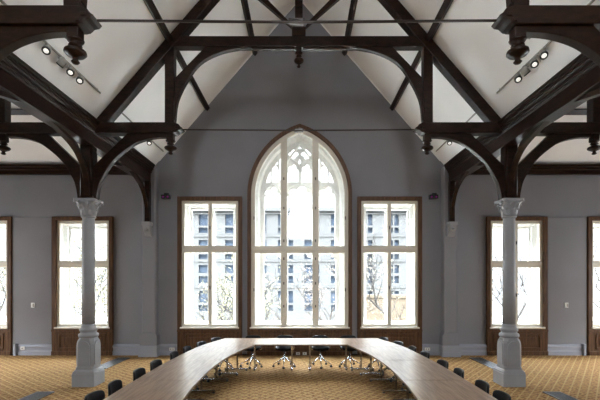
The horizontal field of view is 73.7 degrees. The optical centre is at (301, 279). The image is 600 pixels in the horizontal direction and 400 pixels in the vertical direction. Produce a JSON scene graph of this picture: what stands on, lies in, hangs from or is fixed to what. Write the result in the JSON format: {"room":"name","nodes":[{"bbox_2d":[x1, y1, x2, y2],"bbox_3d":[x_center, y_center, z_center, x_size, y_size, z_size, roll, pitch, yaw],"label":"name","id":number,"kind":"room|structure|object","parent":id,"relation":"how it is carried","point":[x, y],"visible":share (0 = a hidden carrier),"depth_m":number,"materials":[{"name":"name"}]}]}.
{"room":"conference room","nodes":[
{"label":"conference room","id":0,"kind":"room"},
{"bbox_2d":[0,103,100,163],"bbox_3d":[-8.520,-6.660,3.135,7.500,6.321,18.270,0,0,0],"label":"ceiling","id":1,"kind":"structure","parent":0,"point":[22,151],"depth_m":11.97,"materials":[{"name":"white paint"}]},
{"bbox_2d":[11,108,30,114],"bbox_3d":[-8.470,-4.688,11.149,7.200,0.188,0.186,0,0,0],"label":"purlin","id":2,"kind":"object","parent":1,"relation":"attached to","point":[14,111],"visible":0.02,"depth_m":11.10,"materials":[{"name":"grey wood"}]},
{"bbox_2d":[0,0,294,164],"bbox_3d":[-2.370,-6.095,3.135,4.600,5.549,18.270,0,0,0],"label":"ceiling","id":3,"kind":"structure","parent":0,"point":[116,51],"depth_m":8.45,"materials":[{"name":"white paint"}]},
{"bbox_2d":[43,40,100,93],"bbox_3d":[-4.160,-3.870,7.250,0.028,0.047,2.000,0,0,0],"label":"track","id":4,"kind":"object","parent":3,"relation":"attached to","point":[53,49],"visible":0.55,"depth_m":7.27,"materials":[{"name":"grey metal"}]},
{"bbox_2d":[41,42,51,54],"bbox_3d":[-4.159,-3.757,6.518,0.132,0.179,0.173,0,0,-17],"label":"spotlight","id":5,"kind":"object","parent":4,"relation":"attached to","point":[46,49],"visible":1,"depth_m":6.49,"materials":[{"name":"grey"}]},
{"bbox_2d":[56,57,66,67],"bbox_3d":[-4.162,-3.757,6.920,0.173,0.179,0.132,0,0,7],"label":"spotlight","id":6,"kind":"object","parent":4,"relation":"attached to","point":[61,62],"visible":1,"depth_m":6.88,"materials":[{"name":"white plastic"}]},
{"bbox_2d":[66,65,74,75],"bbox_3d":[-4.159,-3.757,7.198,0.132,0.179,0.173,0,0,-17],"label":"spotlight","id":7,"kind":"object","parent":4,"relation":"attached to","point":[70,71],"visible":1,"depth_m":7.17,"materials":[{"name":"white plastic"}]},
{"bbox_2d":[76,73,83,84],"bbox_3d":[-4.159,-3.757,7.498,0.132,0.179,0.173,0,0,-17],"label":"spotlight","id":8,"kind":"object","parent":4,"relation":"attached to","point":[80,79],"visible":1,"depth_m":7.46,"materials":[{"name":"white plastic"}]},
{"bbox_2d":[122,112,163,151],"bbox_3d":[-4.160,-3.870,10.525,0.028,0.047,2.950,0,0,0],"label":"track","id":9,"kind":"object","parent":3,"relation":"attached to","point":[123,114],"visible":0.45,"depth_m":11.09,"materials":[{"name":"grey metal"}]},
{"bbox_2d":[0,4,599,353],"bbox_3d":[-0.070,-3.200,12.482,24.000,11.000,0.475,0,0,0],"label":"wall","id":10,"kind":"structure","parent":0,"point":[328,91],"depth_m":12.27,"materials":[{"name":"grey paint"}]},
{"bbox_2d":[0,216,12,354],"bbox_3d":[-9.810,0.179,12.445,1.860,4.238,0.570,0,0,0],"label":"window","id":11,"kind":"structure","parent":10,"relation":"in","point":[6,222],"depth_m":12.20,"materials":[{"name":"brown wood"}]},
{"bbox_2d":[0,164,128,174],"bbox_3d":[-8.470,-3.360,12.180,7.200,0.280,0.180,0,0,0],"label":"beam","id":12,"kind":"structure","parent":10,"relation":"attached to","point":[5,169],"depth_m":12.17,"materials":[{"name":"brown wood"}]},
{"bbox_2d":[51,216,113,354],"bbox_3d":[-6.710,0.179,12.445,1.860,4.238,0.570,0,0,0],"label":"window","id":13,"kind":"structure","parent":10,"relation":"in","point":[65,331],"depth_m":12.27,"materials":[{"name":"brown wood"}]},
{"bbox_2d":[18,344,176,356],"bbox_3d":[-6.250,2.130,12.098,4.840,0.339,0.345,0,0,0],"label":"baseboard","id":14,"kind":"structure","parent":10,"relation":"attached to","point":[30,349],"depth_m":12.19,"materials":[{"name":"grey paint"}]},
{"bbox_2d":[140,166,159,345],"bbox_3d":[-4.605,-0.710,12.125,0.510,5.420,0.290,0,0,0],"label":"pilaster","id":15,"kind":"object","parent":10,"relation":"attached to","point":[150,336],"depth_m":12.00,"materials":[{"name":"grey paint"}]},
{"bbox_2d":[141,222,152,236],"bbox_3d":[-4.600,-1.510,11.885,0.260,0.420,0.220,0,0,0],"label":"stone corbel","id":16,"kind":"object","parent":15,"relation":"attached to","point":[147,226],"visible":1,"depth_m":11.85,"materials":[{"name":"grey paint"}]},
{"bbox_2d":[129,171,150,221],"bbox_3d":[-4.600,-2.325,11.371,0.150,1.210,1.249,0,0,0],"label":"wall post","id":17,"kind":"object","parent":16,"relation":"on","point":[145,188],"visible":0.96,"depth_m":11.84,"materials":[{"name":"brown wood"}]},
{"bbox_2d":[161,193,170,198],"bbox_3d":[-4.140,-2.555,12.185,0.260,0.170,0.170,0,0,0],"label":"camera","id":18,"kind":"object","parent":10,"relation":"attached to","point":[166,195],"visible":1,"depth_m":12.12,"materials":[{"name":"black plastic"}]},
{"bbox_2d":[177,196,241,354],"bbox_3d":[-2.820,-0.126,12.445,1.980,4.848,0.570,0,0,0],"label":"window","id":19,"kind":"structure","parent":10,"relation":"in","point":[190,332],"depth_m":12.27,"materials":[{"name":"brown wood"}]},
{"bbox_2d":[159,4,294,160],"bbox_3d":[-2.220,-6.126,12.255,4.300,4.979,0.029,0,0,0],"label":"trim","id":20,"kind":"structure","parent":10,"relation":"attached to","point":[294,4],"depth_m":12.24,"materials":[{"name":"white paint"}]},
{"bbox_2d":[247,124,351,355],"bbox_3d":[-0.070,-1.234,12.445,3.200,7.064,0.590,0,0,0],"label":"window","id":21,"kind":"structure","parent":10,"relation":"in","point":[279,148],"depth_m":12.27,"materials":[{"name":"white wood"}]},
{"bbox_2d":[303,3,439,160],"bbox_3d":[2.080,-6.126,12.255,4.300,4.979,0.029,0,0,0],"label":"trim","id":22,"kind":"structure","parent":10,"relation":"attached to","point":[303,3],"depth_m":12.24,"materials":[{"name":"white paint"}]},
{"bbox_2d":[357,196,422,354],"bbox_3d":[2.680,-0.126,12.445,1.980,4.848,0.570,0,0,0],"label":"window","id":23,"kind":"structure","parent":10,"relation":"in","point":[409,332],"depth_m":12.27,"materials":[{"name":"brown wood"}]},
{"bbox_2d":[429,193,437,198],"bbox_3d":[4.000,-2.555,12.185,0.260,0.170,0.170,0,0,0],"label":"camera","id":24,"kind":"object","parent":10,"relation":"attached to","point":[433,195],"visible":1,"depth_m":12.11,"materials":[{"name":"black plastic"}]},
{"bbox_2d":[439,166,458,345],"bbox_3d":[4.465,-0.710,12.125,0.510,5.420,0.290,0,0,0],"label":"pilaster","id":25,"kind":"object","parent":10,"relation":"attached to","point":[448,336],"depth_m":12.00,"materials":[{"name":"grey paint"}]},
{"bbox_2d":[446,222,457,236],"bbox_3d":[4.460,-1.510,11.885,0.260,0.420,0.220,0,0,0],"label":"stone corbel","id":26,"kind":"object","parent":25,"relation":"attached to","point":[451,226],"visible":1,"depth_m":11.85,"materials":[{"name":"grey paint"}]},
{"bbox_2d":[448,171,469,221],"bbox_3d":[4.460,-2.325,11.371,0.150,1.210,1.249,0,0,0],"label":"wall post","id":27,"kind":"object","parent":26,"relation":"on","point":[453,189],"visible":0.98,"depth_m":11.84,"materials":[{"name":"brown wood"}]},
{"bbox_2d":[422,344,581,356],"bbox_3d":[6.110,2.130,12.098,4.840,0.339,0.345,0,0,0],"label":"baseboard","id":28,"kind":"structure","parent":10,"relation":"attached to","point":[435,349],"depth_m":12.20,"materials":[{"name":"grey paint"}]},
{"bbox_2d":[486,216,547,354],"bbox_3d":[6.570,0.179,12.445,1.860,4.238,0.570,0,0,0],"label":"window","id":29,"kind":"structure","parent":10,"relation":"in","point":[533,337],"depth_m":12.23,"materials":[{"name":"brown wood"}]},
{"bbox_2d":[470,164,599,174],"bbox_3d":[8.330,-3.360,12.180,7.200,0.280,0.180,0,0,0],"label":"beam","id":30,"kind":"structure","parent":10,"relation":"attached to","point":[536,169],"depth_m":12.17,"materials":[{"name":"brown wood"}]},
{"bbox_2d":[587,216,599,354],"bbox_3d":[9.670,0.179,12.445,1.860,4.238,0.570,0,0,0],"label":"window","id":31,"kind":"structure","parent":10,"relation":"in","point":[593,222],"depth_m":12.20,"materials":[{"name":"brown wood"}]},
{"bbox_2d":[0,355,599,399],"bbox_3d":[-0.070,2.400,3.145,24.000,0.200,18.290,0,0,0],"label":"floor","id":32,"kind":"structure","parent":0,"point":[576,376],"depth_m":9.53,"materials":[{"name":"beige carpet"}]},
{"bbox_2d":[13,344,17,355],"bbox_3d":[-8.730,2.124,12.200,0.070,0.349,0.140,0,0,0],"label":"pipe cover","id":33,"kind":"object","parent":32,"relation":"on","point":[15,346],"visible":1,"depth_m":12.14,"materials":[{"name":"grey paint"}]},
{"bbox_2d":[18,392,53,399],"bbox_3d":[-5.250,2.293,7.050,0.360,0.014,2.300,0,0,0],"label":"floor vent","id":34,"kind":"object","parent":32,"relation":"in","point":[37,395],"visible":1,"depth_m":7.88,"materials":[{"name":"black metal"}]},
{"bbox_2d":[72,198,104,386],"bbox_3d":[-4.710,0.266,8.830,0.484,4.068,0.484,0,0,0],"label":"column","id":35,"kind":"structure","parent":32,"relation":"on","point":[89,372],"depth_m":8.71,"materials":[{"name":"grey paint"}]},
{"bbox_2d":[0,0,599,199],"bbox_3d":[-0.070,-5.187,8.830,13.360,6.834,2.898,0,0,0],"label":"roof truss","id":36,"kind":"object","parent":35,"relation":"on","point":[508,174],"visible":0.93,"depth_m":8.73,"materials":[{"name":"brown wood"}]},
{"bbox_2d":[0,139,10,154],"bbox_3d":[-6.590,-2.916,8.830,0.271,0.308,0.271,0,0,0],"label":"pendant","id":37,"kind":"object","parent":36,"relation":"attached to","point":[4,147],"depth_m":8.79,"materials":[{"name":"brown wood"}]},
{"bbox_2d":[164,139,176,154],"bbox_3d":[-2.900,-2.916,8.830,0.271,0.308,0.271,0,0,0],"label":"pendant","id":38,"kind":"object","parent":36,"relation":"attached to","point":[170,147],"depth_m":8.77,"materials":[{"name":"brown wood"}]},
{"bbox_2d":[294,51,303,67],"bbox_3d":[-0.070,-4.845,8.830,0.218,0.330,0.218,0,0,0],"label":"pendant","id":39,"kind":"object","parent":36,"relation":"attached to","point":[298,60],"depth_m":8.78,"materials":[{"name":"brown wood"}]},
{"bbox_2d":[342,0,357,55],"bbox_3d":[1.300,-6.947,3.184,0.165,0.167,18.169,0,0,0],"label":"purlin","id":40,"kind":"object","parent":36,"relation":"on","point":[353,4],"visible":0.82,"depth_m":10.51,"materials":[{"name":"black wood"}]},
{"bbox_2d":[421,139,432,154],"bbox_3d":[2.760,-2.916,8.830,0.271,0.308,0.271,0,0,0],"label":"pendant","id":41,"kind":"object","parent":36,"relation":"attached to","point":[427,147],"depth_m":8.77,"materials":[{"name":"brown wood"}]},
{"bbox_2d":[587,139,599,154],"bbox_3d":[6.450,-2.916,8.830,0.271,0.308,0.271,0,0,0],"label":"pendant","id":42,"kind":"object","parent":36,"relation":"attached to","point":[594,146],"depth_m":8.78,"materials":[{"name":"brown wood"}]},
{"bbox_2d":[84,390,104,399],"bbox_3d":[-2.553,1.900,5.307,0.625,0.799,0.620,0,0,3],"label":"office chair","id":43,"kind":"object","parent":32,"relation":"on","point":[98,394],"visible":0.93,"depth_m":5.40,"materials":[{"name":"black fabric"}]},
{"bbox_2d":[108,379,122,395],"bbox_3d":[-2.553,1.900,5.915,0.625,0.799,0.620,0,0,-3],"label":"office chair","id":44,"kind":"object","parent":32,"relation":"on","point":[115,385],"visible":0.4,"depth_m":5.95,"materials":[{"name":"black fabric"}]},
{"bbox_2d":[101,357,129,368],"bbox_3d":[-5.250,2.293,11.075,0.360,0.014,1.450,0,0,0],"label":"floor vent","id":45,"kind":"object","parent":32,"relation":"in","point":[113,362],"visible":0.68,"depth_m":11.12,"materials":[{"name":"black"}]},
{"bbox_2d":[133,367,145,380],"bbox_3d":[-2.532,1.900,6.728,0.625,0.799,0.620,0,0,1],"label":"office chair","id":46,"kind":"object","parent":32,"relation":"on","point":[137,373],"visible":0.12,"depth_m":6.78,"materials":[{"name":"black fabric"}]},
{"bbox_2d":[104,380,198,399],"bbox_3d":[-2.064,1.930,5.465,1.070,0.740,1.531,0,0,0],"label":"conference table","id":47,"kind":"object","parent":32,"relation":"on","point":[137,389],"visible":1,"depth_m":5.65,"materials":[{"name":"brown wood"}]},
{"bbox_2d":[150,359,161,370],"bbox_3d":[-2.513,1.900,7.429,0.625,0.799,0.620,0,0,5],"label":"office chair","id":48,"kind":"object","parent":32,"relation":"on","point":[154,364],"visible":0.16,"depth_m":7.49,"materials":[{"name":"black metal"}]},
{"bbox_2d":[136,360,222,399],"bbox_3d":[-2.072,1.930,7.016,1.055,0.740,1.551,0,0,0],"label":"conference table","id":49,"kind":"object","parent":32,"relation":"on","point":[172,369],"visible":0.91,"depth_m":6.89,"materials":[{"name":"brown wood"}]},
{"bbox_2d":[170,351,198,389],"bbox_3d":[-2.452,1.900,8.331,0.625,0.799,0.620,0,0,0],"label":"office chair","id":50,"kind":"object","parent":32,"relation":"on","point":[174,354],"visible":0.18,"depth_m":8.37,"materials":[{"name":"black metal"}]},
{"bbox_2d":[183,346,209,382],"bbox_3d":[-2.383,1.900,9.009,0.625,0.799,0.620,0,0,5],"label":"office chair","id":51,"kind":"object","parent":32,"relation":"on","point":[185,348],"visible":0.27,"depth_m":9.03,"materials":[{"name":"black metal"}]},
{"bbox_2d":[196,341,220,377],"bbox_3d":[-2.250,1.900,9.677,0.625,0.799,0.620,0,0,15],"label":"office chair","id":52,"kind":"object","parent":32,"relation":"on","point":[199,343],"visible":0.18,"depth_m":9.65,"materials":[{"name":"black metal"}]},
{"bbox_2d":[172,346,248,392],"bbox_3d":[-1.908,1.930,8.546,1.201,0.740,1.598,0,0,5],"label":"conference table","id":53,"kind":"object","parent":32,"relation":"on","point":[198,353],"visible":0.77,"depth_m":8.49,"materials":[{"name":"brown wood"}]},
{"bbox_2d":[211,337,232,371],"bbox_3d":[-2.039,1.900,10.328,0.625,0.799,0.620,0,0,22],"label":"office chair","id":54,"kind":"object","parent":32,"relation":"on","point":[214,338],"visible":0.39,"depth_m":10.33,"materials":[{"name":"black leather"}]},
{"bbox_2d":[201,338,254,375],"bbox_3d":[-1.689,1.930,9.912,1.188,0.740,1.367,0,0,15],"label":"conference table","id":55,"kind":"object","parent":32,"relation":"on","point":[224,342],"visible":0.88,"depth_m":9.67,"materials":[{"name":"brown wood"}]},
{"bbox_2d":[240,335,262,368],"bbox_3d":[-1.330,1.900,10.607,0.620,0.799,0.625,0,0,4],"label":"office chair","id":56,"kind":"object","parent":32,"relation":"on","point":[251,349],"visible":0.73,"depth_m":10.60,"materials":[{"name":"silver metal"}]},
{"bbox_2d":[226,338,300,369],"bbox_3d":[-1.039,1.930,10.195,2.034,0.740,1.050,0,0,0],"label":"conference table","id":57,"kind":"object","parent":32,"relation":"on","point":[291,342],"visible":0.97,"depth_m":10.23,"materials":[{"name":"brown wood"}]},
{"bbox_2d":[272,335,295,368],"bbox_3d":[-0.469,1.900,10.607,0.620,0.799,0.625,0,0,1],"label":"office chair","id":58,"kind":"object","parent":32,"relation":"on","point":[279,348],"visible":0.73,"depth_m":10.56,"materials":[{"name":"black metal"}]},
{"bbox_2d":[311,335,331,368],"bbox_3d":[0.491,1.900,10.607,0.620,0.799,0.625,0,0,-2],"label":"office chair","id":59,"kind":"object","parent":32,"relation":"on","point":[316,348],"visible":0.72,"depth_m":10.58,"materials":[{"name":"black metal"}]},
{"bbox_2d":[301,338,375,369],"bbox_3d":[0.999,1.930,10.195,2.034,0.740,1.050,0,0,0],"label":"conference table","id":60,"kind":"object","parent":32,"relation":"on","point":[309,342],"visible":1,"depth_m":10.23,"materials":[{"name":"brown wood"}]},
{"bbox_2d":[339,335,359,368],"bbox_3d":[1.262,1.900,10.607,0.620,0.799,0.625,0,0,-5],"label":"office chair","id":61,"kind":"object","parent":32,"relation":"on","point":[349,349],"visible":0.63,"depth_m":10.59,"materials":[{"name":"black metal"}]},
{"bbox_2d":[348,338,400,375],"bbox_3d":[1.649,1.930,9.913,1.188,0.740,1.367,0,0,-15],"label":"conference table","id":62,"kind":"object","parent":32,"relation":"on","point":[376,342],"visible":0.95,"depth_m":9.67,"materials":[{"name":"brown wood"}]},
{"bbox_2d":[366,337,389,371],"bbox_3d":[1.936,1.900,10.338,0.625,0.799,0.620,0,0,-19],"label":"office chair","id":63,"kind":"object","parent":32,"relation":"on","point":[382,338],"visible":0.29,"depth_m":10.31,"materials":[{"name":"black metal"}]},
{"bbox_2d":[354,346,429,392],"bbox_3d":[1.870,1.930,8.546,1.198,0.740,1.603,0,0,-5],"label":"conference table","id":64,"kind":"object","parent":32,"relation":"on","point":[378,353],"visible":0.91,"depth_m":8.49,"materials":[{"name":"brown wood"}]},
{"bbox_2d":[382,341,403,377],"bbox_3d":[2.154,1.900,9.663,0.625,0.799,0.620,0,0,-18],"label":"office chair","id":65,"kind":"object","parent":32,"relation":"on","point":[395,342],"visible":0.19,"depth_m":9.75,"materials":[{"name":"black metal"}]},
{"bbox_2d":[390,346,415,384],"bbox_3d":[2.283,1.900,9.013,0.625,0.799,0.620,0,0,-4],"label":"office chair","id":66,"kind":"object","parent":32,"relation":"on","point":[413,348],"visible":0.19,"depth_m":9.01,"materials":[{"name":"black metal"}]},
{"bbox_2d":[401,351,429,389],"bbox_3d":[2.353,1.900,8.310,0.625,0.799,0.620,0,0,-4],"label":"office chair","id":67,"kind":"object","parent":32,"relation":"on","point":[424,353],"visible":0.12,"depth_m":8.31,"materials":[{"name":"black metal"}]},
{"bbox_2d":[379,360,464,399],"bbox_3d":[2.032,1.930,7.016,1.055,0.740,1.551,0,0,0],"label":"conference table","id":68,"kind":"object","parent":32,"relation":"on","point":[403,369],"visible":0.94,"depth_m":6.94,"materials":[{"name":"brown wood"}]},
{"bbox_2d":[437,359,448,368],"bbox_3d":[2.413,1.900,7.427,0.625,0.799,0.620,0,0,-5],"label":"office chair","id":69,"kind":"object","parent":32,"relation":"on","point":[444,363],"visible":0.05,"depth_m":7.48,"materials":[{"name":"black fabric"}]},
{"bbox_2d":[402,380,496,399],"bbox_3d":[2.025,1.930,5.465,1.070,0.740,1.531,0,0,0],"label":"conference table","id":70,"kind":"object","parent":32,"relation":"on","point":[420,389],"visible":1,"depth_m":5.65,"materials":[{"name":"brown wood"}]},
{"bbox_2d":[453,367,463,377],"bbox_3d":[2.433,1.900,6.745,0.625,0.799,0.620,0,0,4],"label":"office chair","id":71,"kind":"object","parent":32,"relation":"on","point":[458,371],"visible":0.14,"depth_m":6.79,"materials":[{"name":"black fabric"}]},
{"bbox_2d":[475,379,489,393],"bbox_3d":[2.452,1.900,5.907,0.625,0.799,0.620,0,0,2],"label":"office chair","id":72,"kind":"object","parent":32,"relation":"on","point":[481,384],"visible":0.33,"depth_m":5.94,"materials":[{"name":"black fabric"}]},
{"bbox_2d":[469,357,496,368],"bbox_3d":[5.110,2.293,11.075,0.360,0.014,1.450,0,0,0],"label":"floor vent","id":73,"kind":"object","parent":32,"relation":"in","point":[483,361],"visible":0.73,"depth_m":11.12,"materials":[{"name":"black"}]},
{"bbox_2d":[492,390,510,399],"bbox_3d":[2.452,1.900,5.318,0.625,0.799,0.620,0,0,0],"label":"office chair","id":74,"kind":"object","parent":32,"relation":"on","point":[498,394],"visible":0.85,"depth_m":5.40,"materials":[{"name":"black fabric"}]},
{"bbox_2d":[493,198,525,386],"bbox_3d":[4.570,0.266,8.830,0.484,4.068,0.484,0,0,0],"label":"column","id":75,"kind":"structure","parent":32,"relation":"on","point":[508,372],"depth_m":8.71,"materials":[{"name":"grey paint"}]},
{"bbox_2d":[543,392,578,399],"bbox_3d":[5.110,2.293,7.050,0.360,0.014,2.300,0,0,0],"label":"floor vent","id":76,"kind":"object","parent":32,"relation":"in","point":[558,395],"visible":1,"depth_m":7.88,"materials":[{"name":"black metal"}]},
{"bbox_2d":[581,344,585,355],"bbox_3d":[8.590,2.124,12.200,0.070,0.349,0.140,0,0,0],"label":"pipe cover","id":77,"kind":"object","parent":32,"relation":"on","point":[583,348],"visible":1,"depth_m":12.15,"materials":[{"name":"grey metal"}]},
{"bbox_3d":[-4.710,0.266,5.120,0.484,4.068,0.484,0,0,0],"label":"column","id":78,"kind":"structure","parent":32,"relation":"on","visible":0},
{"bbox_2d":[0,0,599,101],"bbox_3d":[-0.070,-5.187,5.120,13.360,6.834,2.898,0,0,0],"label":"roof truss","id":79,"kind":"object","parent":78,"relation":"on","point":[577,27],"visible":1,"depth_m":5.05,"materials":[{"name":"brown wood"}]},
{"bbox_2d":[63,35,86,64],"bbox_3d":[-2.900,-2.916,5.120,0.271,0.308,0.271,0,0,0],"label":"pendant","id":80,"kind":"object","parent":79,"relation":"attached to","point":[74,49],"depth_m":5.06,"materials":[{"name":"brown wood"}]},
{"bbox_2d":[0,53,154,181],"bbox_3d":[-4.605,-3.204,3.047,0.410,0.543,17.895,0,0,0],"label":"beam","id":81,"kind":"structure","parent":79,"relation":"on","point":[38,96],"depth_m":7.38,"materials":[{"name":"brown wood"}]},
{"bbox_2d":[143,0,209,110],"bbox_3d":[-2.903,-5.261,3.184,0.165,0.167,18.169,0,0,0],"label":"purlin","id":82,"kind":"object","parent":79,"relation":"on","point":[150,5],"visible":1,"depth_m":8.66,"materials":[{"name":"black wood"}]},
{"bbox_2d":[241,0,257,55],"bbox_3d":[-1.440,-6.947,3.184,0.165,0.167,18.169,0,0,0],"label":"purlin","id":83,"kind":"object","parent":79,"relation":"on","point":[245,7],"visible":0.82,"depth_m":10.52,"materials":[{"name":"black wood"}]},
{"bbox_2d":[390,0,452,110],"bbox_3d":[2.763,-5.261,3.184,0.165,0.167,18.169,0,0,0],"label":"purlin","id":84,"kind":"object","parent":79,"relation":"on","point":[443,10],"visible":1,"depth_m":8.64,"materials":[{"name":"black wood"}]},
{"bbox_2d":[506,35,529,64],"bbox_3d":[2.760,-2.916,5.120,0.271,0.308,0.271,0,0,0],"label":"pendant","id":85,"kind":"object","parent":79,"relation":"attached to","point":[518,50],"depth_m":5.06,"materials":[{"name":"brown wood"}]},
{"bbox_2d":[444,53,599,181],"bbox_3d":[4.465,-3.204,3.047,0.410,0.543,17.895,0,0,0],"label":"beam","id":86,"kind":"structure","parent":79,"relation":"on","point":[557,96],"depth_m":7.32,"materials":[{"name":"brown wood"}]},
{"bbox_2d":[303,0,599,164],"bbox_3d":[2.230,-6.095,3.135,4.600,5.549,18.270,0,0,0],"label":"ceiling","id":87,"kind":"structure","parent":0,"point":[478,50],"depth_m":8.44,"materials":[{"name":"white paint"}]},
{"bbox_2d":[436,113,475,151],"bbox_3d":[4.020,-3.870,10.525,0.028,0.047,2.950,0,0,0],"label":"track","id":88,"kind":"object","parent":87,"relation":"attached to","point":[474,114],"visible":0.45,"depth_m":11.10,"materials":[{"name":"grey metal"}]},
{"bbox_2d":[496,41,551,93],"bbox_3d":[4.020,-3.870,7.250,0.028,0.047,2.000,0,0,0],"label":"track","id":89,"kind":"object","parent":87,"relation":"attached to","point":[549,42],"visible":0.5,"depth_m":7.32,"materials":[{"name":"grey metal"}]},
{"bbox_2d":[514,72,521,82],"bbox_3d":[4.019,-3.757,7.448,0.132,0.179,0.173,0,0,17],"label":"spotlight","id":90,"kind":"object","parent":89,"relation":"attached to","point":[517,78],"visible":1,"depth_m":7.41,"materials":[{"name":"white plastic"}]},
{"bbox_2d":[520,66,530,76],"bbox_3d":[4.022,-3.757,7.200,0.173,0.179,0.132,0,0,-7],"label":"spotlight","id":91,"kind":"object","parent":89,"relation":"attached to","point":[525,70],"visible":1,"depth_m":7.16,"materials":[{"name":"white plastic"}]},
{"bbox_2d":[530,56,538,67],"bbox_3d":[4.019,-3.757,6.928,0.132,0.179,0.173,0,0,17],"label":"spotlight","id":92,"kind":"object","parent":89,"relation":"attached to","point":[534,62],"visible":1,"depth_m":6.89,"materials":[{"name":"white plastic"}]},
{"bbox_2d":[539,47,548,59],"bbox_3d":[4.019,-3.757,6.658,0.132,0.179,0.173,0,0,17],"label":"spotlight","id":93,"kind":"object","parent":89,"relation":"attached to","point":[543,54],"visible":1,"depth_m":6.62,"materials":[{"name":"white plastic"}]},
{"bbox_2d":[496,101,599,163],"bbox_3d":[8.380,-6.660,3.135,7.500,6.321,18.270,0,0,0],"label":"ceiling","id":94,"kind":"structure","parent":0,"point":[574,151],"depth_m":11.97,"materials":[{"name":"white paint"}]},
{"bbox_2d":[565,108,586,114],"bbox_3d":[8.330,-4.688,11.149,7.200,0.188,0.186,0,0,0],"label":"purlin","id":95,"kind":"object","parent":94,"relation":"attached to","point":[577,111],"visible":0.02,"depth_m":11.10,"materials":[{"name":"grey wood"}]},
{"label":"outside","id":96,"kind":"structure","parent":0,"visible":0},
{"bbox_2d":[0,316,599,320],"bbox_3d":[-0.070,6.400,41.585,120.000,0.200,56.830,0,0,0],"label":"ground","id":97,"kind":"structure","parent":96,"point":[2,318],"depth_m":65.45,"materials":[{"name":"grey"}]},
{"bbox_2d":[0,254,5,311],"bbox_3d":[-17.887,1.546,23.393,7.947,9.540,5.462,0,0,-22],"label":"autumn tree","id":98,"kind":"object","parent":97,"relation":"on","point":[1,269],"visible":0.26,"depth_m":23.27,"materials":[{"name":"grey plant"}]},
{"bbox_2d":[4,229,106,320],"bbox_3d":[-10.879,1.311,21.312,6.530,9.986,7.197,0,0,6],"label":"autumn tree","id":99,"kind":"object","parent":97,"relation":"on","point":[104,293],"visible":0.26,"depth_m":20.20,"materials":[{"name":"grey plant"}]},
{"bbox_2d":[197,271,232,320],"bbox_3d":[-4.187,2.841,25.920,6.364,6.982,3.738,0,0,32],"label":"autumn tree","id":100,"kind":"object","parent":97,"relation":"on","point":[219,285],"visible":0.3,"depth_m":25.91,"materials":[{"name":"grey plant"}]},
{"bbox_2d":[194,253,294,320],"bbox_3d":[-2.918,2.281,21.158,5.072,8.070,6.082,0,0,0],"label":"autumn tree","id":101,"kind":"object","parent":97,"relation":"on","point":[271,287],"visible":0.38,"depth_m":19.93,"materials":[{"name":"grey plant"}]},
{"bbox_2d":[193,207,406,320],"bbox_3d":[-0.070,-0.900,47.750,34.400,14.400,6.500,0,0,0],"label":"office building","id":102,"kind":"structure","parent":97,"relation":"on","point":[299,219],"depth_m":45.00,"materials":[{"name":"grey concrete"}]},
{"bbox_2d":[292,256,393,320],"bbox_3d":[2.073,2.284,26.520,5.550,8.096,7.121,0,0,-30],"label":"autumn tree","id":103,"kind":"object","parent":97,"relation":"on","point":[303,269],"visible":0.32,"depth_m":26.59,"materials":[{"name":"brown plant"}]},
{"bbox_2d":[366,295,406,320],"bbox_3d":[7.430,3.650,27.200,9.200,5.300,0.600,0,0,0],"label":"wall","id":104,"kind":"structure","parent":97,"relation":"on","point":[370,316],"depth_m":27.00,"materials":[{"name":"brown brick"}]},
{"bbox_2d":[328,234,493,320],"bbox_3d":[5.648,1.899,20.685,8.270,8.829,5.622,0,0,17],"label":"autumn tree","id":105,"kind":"object","parent":97,"relation":"on","point":[380,256],"visible":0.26,"depth_m":21.58,"materials":[{"name":"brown plant"}]},
{"bbox_2d":[492,240,595,320],"bbox_3d":[11.139,1.544,20.900,8.590,9.561,8.093,0,0,0],"label":"autumn tree","id":106,"kind":"object","parent":97,"relation":"on","point":[521,277],"visible":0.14,"depth_m":21.32,"materials":[{"name":"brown plant"}]},
{"bbox_2d":[593,236,599,315],"bbox_3d":[18.309,1.819,22.443,7.316,9.000,4.969,0,0,-41],"label":"autumn tree","id":107,"kind":"object","parent":97,"relation":"on","point":[594,236],"visible":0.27,"depth_m":22.69,"materials":[{"name":"grey plant"}]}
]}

